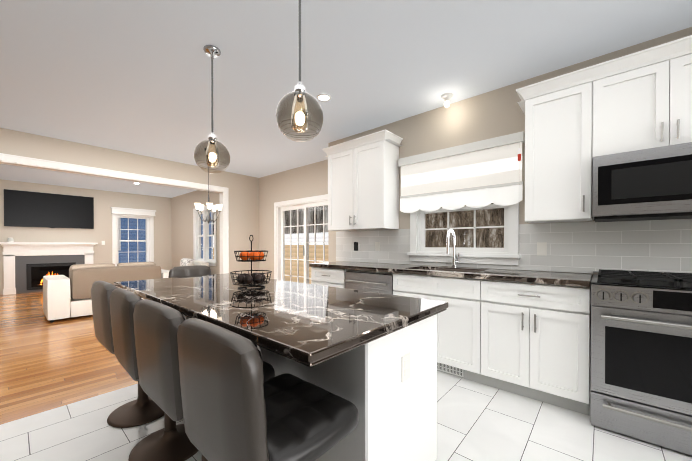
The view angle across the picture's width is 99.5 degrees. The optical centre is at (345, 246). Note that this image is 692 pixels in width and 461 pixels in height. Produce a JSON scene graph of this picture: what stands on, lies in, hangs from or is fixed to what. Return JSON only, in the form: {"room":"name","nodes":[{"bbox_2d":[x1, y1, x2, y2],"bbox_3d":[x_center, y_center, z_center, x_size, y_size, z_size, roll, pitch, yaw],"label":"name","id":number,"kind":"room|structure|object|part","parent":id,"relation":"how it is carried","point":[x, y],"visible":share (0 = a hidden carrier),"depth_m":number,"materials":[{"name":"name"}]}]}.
{"room":"kitchen and living room","nodes":[
{"label":"kitchen and living room","id":0,"kind":"room"},
{"bbox_2d":[0,292,137,424],"bbox_3d":[-5.162,1.166,4.487,7.800,0.050,7.890,0,0,41],"label":"floor","id":1,"kind":"structure","parent":0,"point":[46,364],"depth_m":2.90,"materials":[{"name":"brown wood"}]},
{"bbox_2d":[0,242,97,294],"bbox_3d":[-7.402,0.511,7.379,0.210,1.225,1.740,0,0,41],"label":"fireplace","id":2,"kind":"object","parent":1,"relation":"on","point":[28,266],"visible":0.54,"depth_m":7.21,"materials":[{"name":"white"}]},
{"bbox_2d":[43,262,169,322],"bbox_3d":[-4.193,0.716,5.311,0.970,0.840,1.790,0,0,41],"label":"sofa","id":3,"kind":"object","parent":1,"relation":"on","point":[64,296],"visible":0.67,"depth_m":4.66,"materials":[{"name":"white fabric"}]},
{"bbox_2d":[168,265,211,277],"bbox_3d":[-1.616,0.684,3.209,0.501,0.930,0.473,0,0,41],"label":"stool","id":4,"kind":"object","parent":1,"relation":"on","point":[186,271],"visible":0.08,"depth_m":3.29,"materials":[{"name":"grey leather"}]},
{"bbox_2d":[180,258,208,266],"bbox_3d":[-4.168,0.709,7.368,1.300,0.830,0.900,0,0,41],"label":"chaise","id":5,"kind":"object","parent":1,"relation":"on","point":[187,262],"visible":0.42,"depth_m":7.12,"materials":[{"name":"white fabric"}]},
{"bbox_2d":[0,179,171,294],"bbox_3d":[-8.116,-0.216,6.836,0.150,2.687,7.550,0,0,41],"label":"wall","id":6,"kind":"structure","parent":0,"point":[104,203],"depth_m":8.13,"materials":[{"name":"paint"}]},
{"bbox_2d":[4,189,93,228],"bbox_3d":[-7.451,-0.900,7.426,0.058,0.872,1.600,0,0,41],"label":"screen","id":7,"kind":"object","parent":6,"relation":"attached to","point":[31,209],"visible":1,"depth_m":7.34,"materials":[{"name":"black"}]},
{"bbox_2d":[111,207,155,265],"bbox_3d":[-6.338,-0.225,8.743,0.275,1.782,1.100,0,0,41],"label":"living room window","id":8,"kind":"structure","parent":6,"relation":"in","point":[128,213],"depth_m":8.71,"materials":[{"name":"white wood"}]},
{"bbox_2d":[0,128,258,273],"bbox_3d":[-4.569,-0.198,3.828,0.150,2.687,7.690,0,0,41],"label":"wall","id":9,"kind":"structure","parent":0,"point":[243,208],"depth_m":5.26,"materials":[{"name":"paint"}]},
{"bbox_2d":[0,153,228,273],"bbox_3d":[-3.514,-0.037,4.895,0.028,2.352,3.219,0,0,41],"label":"door frame","id":10,"kind":"structure","parent":9,"relation":"attached to","point":[45,163],"depth_m":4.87,"materials":[{"name":"white wood"}]},
{"bbox_2d":[171,190,219,274],"bbox_3d":[-3.930,-0.224,8.091,4.500,2.687,0.150,0,0,41],"label":"wall","id":11,"kind":"structure","parent":0,"point":[182,206],"depth_m":8.69,"materials":[{"name":"paint"}]},
{"bbox_2d":[193,204,216,265],"bbox_3d":[-3.768,-0.284,7.895,1.420,1.570,0.190,0,0,41],"label":"living room window","id":12,"kind":"structure","parent":11,"relation":"in","point":[197,236],"depth_m":7.88,"materials":[{"name":"white wood"}]},
{"bbox_2d":[259,160,327,278],"bbox_3d":[-0.935,-0.210,5.856,2.950,2.687,0.150,0,0,41],"label":"wall","id":13,"kind":"structure","parent":0,"point":[309,180],"depth_m":6.16,"materials":[{"name":"paint"}]},
{"bbox_2d":[274,194,328,283],"bbox_3d":[-0.787,0.102,5.700,1.850,2.065,0.154,0,0,41],"label":"sliding glass door","id":14,"kind":"structure","parent":13,"relation":"in","point":[282,207],"depth_m":5.91,"materials":[{"name":"white"}]},
{"bbox_2d":[0,371,691,460],"bbox_3d":[0.394,1.190,0.624,5.650,0.050,6.390,0,0,41],"label":"floor","id":15,"kind":"structure","parent":0,"point":[476,421],"depth_m":1.81,"materials":[{"name":"white tile"}]},
{"bbox_2d":[91,281,163,427],"bbox_3d":[-1.429,0.691,2.054,0.473,0.930,0.501,0,0,40],"label":"stool","id":16,"kind":"object","parent":15,"relation":"on","point":[143,408],"visible":0.38,"depth_m":1.90,"materials":[{"name":"grey leather"}]},
{"bbox_2d":[109,288,198,460],"bbox_3d":[-1.022,0.693,1.698,0.473,0.930,0.501,0,0,42],"label":"stool","id":17,"kind":"object","parent":15,"relation":"on","point":[170,441],"visible":0.38,"depth_m":1.57,"materials":[{"name":"grey leather"}]},
{"bbox_2d":[133,299,274,460],"bbox_3d":[-0.646,0.695,1.369,0.473,0.930,0.501,0,0,40],"label":"stool","id":18,"kind":"object","parent":15,"relation":"on","point":[156,325],"visible":0.46,"depth_m":1.11,"materials":[{"name":"grey leather"}]},
{"bbox_2d":[177,318,358,460],"bbox_3d":[-0.258,0.697,1.030,0.473,0.930,0.501,0,0,41],"label":"stool","id":19,"kind":"object","parent":15,"relation":"on","point":[235,407],"visible":1,"depth_m":0.84,"materials":[{"name":"grey leather"}]},
{"bbox_2d":[141,297,436,460],"bbox_3d":[-0.676,0.746,2.014,2.323,0.820,0.927,0,0,41],"label":"kitchen island","id":20,"kind":"object","parent":15,"relation":"on","point":[371,357],"depth_m":1.28,"materials":[{"name":"white wood"}]},
{"bbox_2d":[114,273,447,368],"bbox_3d":[-0.682,0.319,1.998,2.416,0.045,0.997,0,0,41],"label":"island countertop","id":21,"kind":"structure","parent":20,"relation":"on","point":[309,326],"depth_m":1.37,"materials":[{"name":"black stone"}]},
{"bbox_2d":[230,235,271,289],"bbox_3d":[-0.676,0.106,2.091,0.287,0.378,0.287,0,0,41],"label":"fruit basket","id":22,"kind":"object","parent":21,"relation":"on","point":[244,279],"visible":1,"depth_m":2.03,"materials":[{"name":"black metal"}]},
{"bbox_2d":[309,265,364,287],"bbox_3d":[-0.031,0.702,3.780,0.562,0.889,0.606,0,0,41],"label":"base cabinet","id":23,"kind":"object","parent":15,"relation":"on","point":[324,277],"depth_m":3.52,"materials":[{"name":"white wood"}]},
{"bbox_2d":[344,271,393,294],"bbox_3d":[0.407,0.719,3.363,0.640,0.858,0.657,0,0,41],"label":"dishwasher","id":24,"kind":"object","parent":15,"relation":"on","point":[373,282],"visible":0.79,"depth_m":3.12,"materials":[{"name":"silver metal"}]},
{"bbox_2d":[389,269,468,379],"bbox_3d":[1.005,0.707,2.874,0.898,0.889,0.606,0,0,41],"label":"base cabinet","id":25,"kind":"object","parent":15,"relation":"on","point":[452,323],"depth_m":2.58,"materials":[{"name":"white wood"}]},
{"bbox_2d":[469,277,590,415],"bbox_3d":[1.533,0.710,2.413,0.748,0.889,0.606,0,0,41],"label":"base cabinet","id":26,"kind":"object","parent":15,"relation":"on","point":[524,333],"depth_m":2.15,"materials":[{"name":"white wood"}]},
{"bbox_2d":[313,261,591,288],"bbox_3d":[0.773,0.239,3.056,2.742,0.040,0.634,0,0,41],"label":"countertop","id":27,"kind":"structure","parent":26,"relation":"on","point":[534,277],"depth_m":2.52,"materials":[{"name":"black stone"}]},
{"bbox_2d":[590,269,691,455],"bbox_3d":[2.054,0.671,1.857,0.758,0.973,0.741,0,0,41],"label":"range","id":28,"kind":"object","parent":15,"relation":"on","point":[641,358],"visible":1,"depth_m":1.72,"materials":[{"name":"silver metal"}]},
{"bbox_2d":[0,0,691,197],"bbox_3d":[-3.036,-1.574,2.611,13.450,0.080,7.890,0,0,41],"label":"ceiling","id":29,"kind":"structure","parent":0,"point":[132,76],"depth_m":2.44,"materials":[{"name":"paint"}]},
{"bbox_2d":[194,148,222,223],"bbox_3d":[-2.197,-0.952,4.645,0.408,1.185,0.394,0,0,41],"label":"pendant chandelier","id":30,"kind":"object","parent":29,"relation":"hanging from","point":[199,206],"visible":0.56,"depth_m":4.65,"materials":[{"name":"white glass"}]},
{"bbox_2d":[194,45,229,173],"bbox_3d":[-1.044,-1.050,2.287,0.260,0.960,0.260,0,0,41],"label":"pendant light","id":31,"kind":"object","parent":29,"relation":"hanging from","point":[212,159],"visible":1,"depth_m":2.27,"materials":[{"name":"grey glass"}]},
{"bbox_2d":[276,0,323,141],"bbox_3d":[-0.255,-1.055,1.616,0.260,0.943,0.260,0,0,41],"label":"pendant light","id":32,"kind":"object","parent":29,"relation":"hanging from","point":[300,115],"visible":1,"depth_m":1.59,"materials":[{"name":"grey glass"}]},
{"bbox_2d":[317,94,330,101],"bbox_3d":[-0.228,-1.533,3.018,0.149,0.003,0.149,0,0,17],"label":"recessed light","id":33,"kind":"object","parent":29,"relation":"in","point":[322,97],"depth_m":3.01,"materials":[{"name":"white plastic"}]},
{"bbox_2d":[441,93,452,107],"bbox_3d":[1.029,-1.475,2.983,0.119,0.118,0.119,0,0,35],"label":"spotlight","id":34,"kind":"object","parent":29,"relation":"in","point":[446,97],"depth_m":2.96,"materials":[{"name":"white"}]},
{"bbox_2d":[328,27,691,276],"bbox_3d":[1.970,-0.190,2.532,5.800,2.687,0.150,0,0,41],"label":"wall","id":35,"kind":"structure","parent":0,"point":[492,114],"depth_m":3.01,"materials":[{"name":"paint"}]},
{"bbox_2d":[326,139,398,230],"bbox_3d":[0.200,-0.714,3.747,0.900,1.004,0.322,0,0,41],"label":"upper cabinet","id":36,"kind":"object","parent":35,"relation":"attached to","point":[363,180],"depth_m":3.55,"materials":[{"name":"white wood"}]},
{"bbox_2d":[398,131,524,264],"bbox_3d":[1.180,-0.432,3.135,1.285,1.213,0.241,0,0,41],"label":"kitchen window","id":37,"kind":"structure","parent":35,"relation":"in","point":[480,175],"depth_m":3.00,"materials":[{"name":"white fabric"}]},
{"bbox_2d":[398,131,524,212],"bbox_3d":[1.127,-0.569,3.073,1.285,0.938,0.079,0,0,41],"label":"blind","id":38,"kind":"object","parent":37,"relation":"attached to","point":[482,173],"depth_m":2.98,"materials":[{"name":"fabric"}]},
{"bbox_3d":[1.221,-0.393,3.133,1.160,1.135,0.190,0,0,41],"label":"frame","id":39,"kind":"part","parent":37,"relation":"part of","materials":[{"name":"white wood"}]},
{"bbox_2d":[336,219,691,273],"bbox_3d":[1.448,0.006,2.879,4.240,0.426,0.016,0,0,41],"label":"tile backsplash","id":40,"kind":"structure","parent":35,"relation":"attached to","point":[590,247],"depth_m":2.44,"materials":[{"name":"white tile"}]},
{"bbox_2d":[522,75,605,223],"bbox_3d":[1.764,-0.707,2.379,0.487,1.002,0.322,0,0,41],"label":"upper cabinet","id":41,"kind":"object","parent":35,"relation":"attached to","point":[576,121],"depth_m":2.26,"materials":[{"name":"white wood"}]},
{"bbox_2d":[606,51,691,154],"bbox_3d":[2.189,-0.922,2.006,0.762,0.567,0.322,0,0,41],"label":"upper cabinet","id":42,"kind":"object","parent":35,"relation":"attached to","point":[649,105],"depth_m":1.95,"materials":[{"name":"white wood"}]},
{"bbox_2d":[592,142,691,221],"bbox_3d":[2.152,-0.412,1.962,0.758,0.442,0.443,0,0,41],"label":"microwave","id":43,"kind":"object","parent":42,"relation":"attached to","point":[655,183],"visible":0.98,"depth_m":1.91,"materials":[{"name":"silver metal"}]},
{"label":"outside","id":44,"kind":"structure","parent":0,"visible":0},
{"bbox_2d":[118,212,212,262],"bbox_3d":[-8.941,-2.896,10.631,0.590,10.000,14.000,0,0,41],"label":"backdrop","id":45,"kind":"structure","parent":44,"point":[133,224],"depth_m":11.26,"materials":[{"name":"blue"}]},
{"bbox_2d":[213,205,327,283],"bbox_3d":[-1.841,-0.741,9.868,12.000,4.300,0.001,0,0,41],"label":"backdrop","id":46,"kind":"structure","parent":44,"point":[301,234],"depth_m":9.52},
{"bbox_2d":[425,203,503,247],"bbox_3d":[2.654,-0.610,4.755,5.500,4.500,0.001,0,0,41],"label":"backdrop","id":47,"kind":"structure","parent":44,"point":[467,241],"depth_m":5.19,"materials":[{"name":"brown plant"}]}
]}

